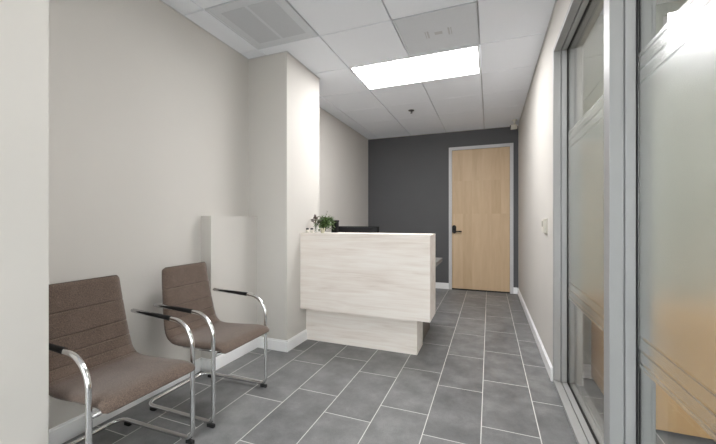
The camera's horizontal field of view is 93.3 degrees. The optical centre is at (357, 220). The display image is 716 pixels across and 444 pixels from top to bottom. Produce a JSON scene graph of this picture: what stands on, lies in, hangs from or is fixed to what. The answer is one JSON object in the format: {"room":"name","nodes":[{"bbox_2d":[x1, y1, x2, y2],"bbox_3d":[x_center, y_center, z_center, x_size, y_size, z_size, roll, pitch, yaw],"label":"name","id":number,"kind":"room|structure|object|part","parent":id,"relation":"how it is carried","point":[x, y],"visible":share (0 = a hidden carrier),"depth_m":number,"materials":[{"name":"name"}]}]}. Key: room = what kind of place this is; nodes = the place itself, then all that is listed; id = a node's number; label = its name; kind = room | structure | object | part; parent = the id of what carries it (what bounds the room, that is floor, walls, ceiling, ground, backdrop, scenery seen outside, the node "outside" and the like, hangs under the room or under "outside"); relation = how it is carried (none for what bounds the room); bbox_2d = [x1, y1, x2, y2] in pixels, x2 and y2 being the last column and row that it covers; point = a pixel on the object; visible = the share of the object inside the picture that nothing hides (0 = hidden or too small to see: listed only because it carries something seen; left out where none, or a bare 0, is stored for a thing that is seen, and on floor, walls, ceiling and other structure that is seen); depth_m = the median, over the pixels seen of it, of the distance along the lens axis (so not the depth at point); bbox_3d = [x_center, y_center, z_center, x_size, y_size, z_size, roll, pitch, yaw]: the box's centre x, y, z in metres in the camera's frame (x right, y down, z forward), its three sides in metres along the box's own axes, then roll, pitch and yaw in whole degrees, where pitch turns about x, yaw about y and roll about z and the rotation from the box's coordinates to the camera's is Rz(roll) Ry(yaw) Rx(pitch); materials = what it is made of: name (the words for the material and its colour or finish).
{"room":"lobby","nodes":[
{"label":"lobby","id":0,"kind":"room"},
{"bbox_2d":[0,0,48,443],"bbox_3d":[-1.898,-0.243,0.223,0.500,2.826,2.542,0,0,21],"label":"wall","id":1,"kind":"structure","parent":0,"point":[24,24],"depth_m":1.25,"materials":[{"name":"paint"}]},
{"bbox_2d":[49,0,367,428],"bbox_3d":[-1.256,-0.243,2.734,0.120,2.826,7.930,0,0,21],"label":"wall","id":2,"kind":"structure","parent":0,"point":[149,110],"depth_m":2.22,"materials":[{"name":"paint"}]},
{"bbox_2d":[49,329,306,443],"bbox_3d":[-0.542,1.120,3.814,0.431,0.100,5.135,0,0,21],"label":"baseboard","id":3,"kind":"structure","parent":2,"relation":"attached to","point":[59,434],"depth_m":2.52,"materials":[{"name":"paint"}]},
{"bbox_2d":[201,216,256,358],"bbox_3d":[-1.079,0.568,2.886,0.100,1.205,0.560,0,0,21],"label":"wall","id":4,"kind":"structure","parent":0,"point":[228,243],"depth_m":2.81,"materials":[{"name":"paint"}]},
{"bbox_2d":[249,52,318,339],"bbox_3d":[-0.718,-0.243,3.378,0.418,2.826,0.620,0,0,21],"label":"pillar","id":5,"kind":"structure","parent":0,"point":[283,93],"depth_m":3.10,"materials":[{"name":"paint"}]},
{"bbox_2d":[62,288,715,443],"bbox_3d":[1.270,1.220,1.754,5.540,0.100,7.930,0,0,21],"label":"floor","id":6,"kind":"structure","parent":0,"point":[479,374],"depth_m":2.25,"materials":[{"name":"grey tile"}]},
{"bbox_2d":[49,275,194,443],"bbox_3d":[-1.182,0.735,1.629,0.613,0.872,0.520,0,0,22],"label":"chair","id":7,"kind":"object","parent":6,"relation":"on","point":[94,361],"visible":0.95,"depth_m":1.64,"materials":[{"name":"brown fabric"}]},
{"bbox_3d":[-1.092,0.772,1.594,0.305,0.024,0.490,0,0,22],"label":"seat rail","id":8,"kind":"part","parent":7,"relation":"part of","materials":[{"name":"silver metal"}]},
{"bbox_2d":[149,262,268,427],"bbox_3d":[-0.961,0.735,2.223,0.613,0.872,0.520,0,0,20],"label":"chair","id":9,"kind":"object","parent":6,"relation":"on","point":[186,291],"visible":0.96,"depth_m":2.19,"materials":[{"name":"brown fabric"}]},
{"bbox_3d":[-0.870,0.772,2.189,0.305,0.024,0.490,0,0,20],"label":"seat rail","id":10,"kind":"part","parent":9,"relation":"part of","materials":[{"name":"silver metal"}]},
{"bbox_2d":[300,232,435,354],"bbox_3d":[0.090,0.645,3.183,1.228,1.050,0.380,0,0,21],"label":"reception desk","id":11,"kind":"object","parent":6,"relation":"on","point":[366,290],"visible":1,"depth_m":3.01,"materials":[{"name":"white wood"}]},
{"bbox_2d":[311,215,319,230],"bbox_3d":[-0.425,0.029,3.358,0.105,0.184,0.121,0,0,21],"label":"flower vase","id":12,"kind":"object","parent":11,"relation":"on","point":[314,217],"visible":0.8,"depth_m":3.35,"materials":[{"name":"clear glass"}]},
{"bbox_2d":[313,211,334,232],"bbox_3d":[-0.305,0.016,3.196,0.232,0.208,0.194,0,0,21],"label":"potted plant","id":13,"kind":"object","parent":11,"relation":"on","point":[325,221],"visible":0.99,"depth_m":3.18,"materials":[{"name":"green plant"}]},
{"bbox_2d":[331,220,338,232],"bbox_3d":[-0.227,0.059,3.354,0.060,0.122,0.064,0,0,21],"label":"storage box","id":14,"kind":"object","parent":11,"relation":"on","point":[336,224],"visible":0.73,"depth_m":3.33,"materials":[{"name":"black plastic"}]},
{"bbox_2d":[423,257,441,339],"bbox_3d":[0.241,0.786,3.575,1.196,0.768,0.619,0,0,21],"label":"desk","id":15,"kind":"object","parent":6,"relation":"on","point":[426,325],"visible":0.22,"depth_m":3.42,"materials":[{"name":"beige laminate"}]},
{"bbox_2d":[339,226,378,232],"bbox_3d":[-0.006,0.234,3.746,0.490,0.336,0.180,0,0,21],"label":"computer monitor","id":16,"kind":"object","parent":15,"relation":"on","point":[354,229],"visible":0.09,"depth_m":3.73,"materials":[{"name":"black plastic"}]},
{"bbox_3d":[0.673,0.806,3.435,0.030,0.728,0.508,0,0,21],"label":"panel","id":17,"kind":"part","parent":15,"relation":"part of","materials":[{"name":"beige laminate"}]},
{"bbox_2d":[436,257,441,265],"bbox_3d":[0.241,0.422,3.575,1.196,0.040,0.619,0,0,21],"label":"countertop","id":18,"kind":"structure","parent":15,"relation":"on","point":[438,260],"depth_m":3.43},
{"bbox_2d":[591,298,715,439],"bbox_3d":[2.488,0.855,1.850,1.908,0.630,0.628,0,0,21],"label":"credenza","id":19,"kind":"object","parent":6,"relation":"on","point":[670,417],"visible":0.03,"depth_m":1.84,"materials":[{"name":"brown wood"}]},
{"bbox_3d":[1.936,0.858,1.742,0.946,0.571,0.018,0,0,21],"label":"door","id":20,"kind":"part","parent":19,"relation":"part of","materials":[{"name":"brown wood"}]},
{"bbox_2d":[159,0,679,139],"bbox_3d":[1.270,-1.579,1.754,5.540,0.154,7.930,0,0,21],"label":"ceiling","id":21,"kind":"structure","parent":0,"point":[512,34],"depth_m":3.13,"materials":[{"name":"tile"}]},
{"bbox_2d":[205,0,317,49],"bbox_3d":[-0.710,-1.511,2.591,0.598,0.017,0.598,0,0,21],"label":"ceiling vent","id":22,"kind":"object","parent":21,"relation":"in","point":[263,24],"visible":1,"depth_m":2.56,"materials":[{"name":"white metal"}]},
{"bbox_2d":[349,45,480,89],"bbox_3d":[0.583,-1.511,3.397,1.205,0.018,0.596,0,0,21],"label":"recessed light","id":23,"kind":"object","parent":21,"relation":"in","point":[464,61],"visible":0.94,"depth_m":3.36,"materials":[{"name":"white plastic"}]},
{"bbox_2d":[393,1,478,56],"bbox_3d":[0.647,-1.511,2.719,0.598,0.017,0.598,0,0,21],"label":"ceiling vent","id":24,"kind":"object","parent":21,"relation":"in","point":[453,27],"visible":0.99,"depth_m":2.67,"materials":[{"name":"white metal"}]},
{"bbox_2d":[424,27,451,37],"bbox_3d":[0.647,-1.507,2.719,0.206,0.004,0.100,0,0,21],"label":"outlet","id":25,"kind":"object","parent":24,"relation":"attached to","point":[442,31],"depth_m":2.71,"materials":[{"name":"white plastic"}]},
{"bbox_2d":[510,119,516,129],"bbox_3d":[2.327,-1.434,5.061,0.104,0.144,0.072,0,0,21],"label":"security camera","id":26,"kind":"object","parent":21,"relation":"attached to","point":[514,126],"visible":1,"depth_m":5.04,"materials":[{"name":"white plastic"}]},
{"bbox_2d":[368,126,517,287],"bbox_3d":[1.480,-0.243,5.861,2.720,2.826,0.120,0,0,21],"label":"wall","id":27,"kind":"structure","parent":0,"point":[408,176],"depth_m":5.94,"materials":[{"name":"grey paint"}]},
{"bbox_2d":[436,282,516,293],"bbox_3d":[1.363,1.120,5.836,2.520,0.100,0.013,0,0,21],"label":"baseboard","id":28,"kind":"structure","parent":27,"relation":"attached to","point":[438,284],"depth_m":5.78,"materials":[{"name":"paint"}]},
{"bbox_2d":[449,143,512,293],"bbox_3d":[2.003,-0.033,5.548,1.001,2.406,0.086,0,0,21],"label":"door","id":29,"kind":"structure","parent":27,"relation":"in","point":[480,180],"depth_m":5.57,"materials":[{"name":"beige wood"}]},
{"bbox_2d":[518,0,603,385],"bbox_3d":[1.248,-0.243,1.763,0.188,2.826,7.690,0,0,21],"label":"wall","id":30,"kind":"structure","parent":0,"point":[535,127],"depth_m":3.00,"materials":[{"name":"paint"}]},
{"bbox_2d":[517,288,552,380],"bbox_3d":[1.978,1.120,3.921,0.013,0.100,3.138,0,0,21],"label":"baseboard","id":31,"kind":"structure","parent":30,"relation":"attached to","point":[548,365],"depth_m":3.09,"materials":[{"name":"paint"}]},
{"bbox_2d":[542,218,547,233],"bbox_3d":[1.510,0.045,2.739,0.032,0.132,0.124,0,0,21],"label":"light switch","id":32,"kind":"object","parent":30,"relation":"attached to","point":[544,221],"visible":1,"depth_m":2.69,"materials":[{"name":"white plastic"}]},
{"bbox_2d":[553,0,715,443],"bbox_3d":[0.875,-0.035,0.867,0.144,2.410,3.350,0,0,21],"label":"window","id":33,"kind":"structure","parent":30,"relation":"in","point":[634,197],"depth_m":1.26,"materials":[{"name":"glass"}]},
{"bbox_3d":[0.875,1.159,0.867,0.144,0.022,3.350,0,0,21],"label":"sill","id":34,"kind":"part","parent":33,"relation":"part of","materials":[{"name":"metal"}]},
{"bbox_3d":[1.283,-0.031,1.862,0.006,2.356,1.138,0,0,21],"label":"pane","id":35,"kind":"part","parent":33,"relation":"part of","materials":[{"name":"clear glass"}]},
{"bbox_3d":[0.679,-0.031,0.305,0.006,2.356,2.058,0,0,21],"label":"pane","id":36,"kind":"part","parent":33,"relation":"part of","materials":[{"name":"glass"}]},
{"bbox_2d":[583,0,711,364],"bbox_3d":[2.873,-0.243,2.125,2.580,2.826,0.120,0,0,21],"label":"wall","id":37,"kind":"structure","parent":0,"point":[593,47],"depth_m":2.50,"materials":[{"name":"grey paint"}]},
{"bbox_2d":[583,364,592,378],"bbox_3d":[2.849,1.120,2.063,2.580,0.100,0.013,0,0,21],"label":"baseboard","id":38,"kind":"structure","parent":37,"relation":"attached to","point":[586,367],"depth_m":2.50,"materials":[{"name":"paint"}]},
{"bbox_2d":[663,10,715,63],"bbox_3d":[2.898,-1.210,2.110,1.622,0.440,0.050,0,0,21],"label":"window","id":39,"kind":"structure","parent":37,"relation":"in","point":[666,19],"depth_m":2.36,"materials":[{"name":"grey glass"}]}
]}

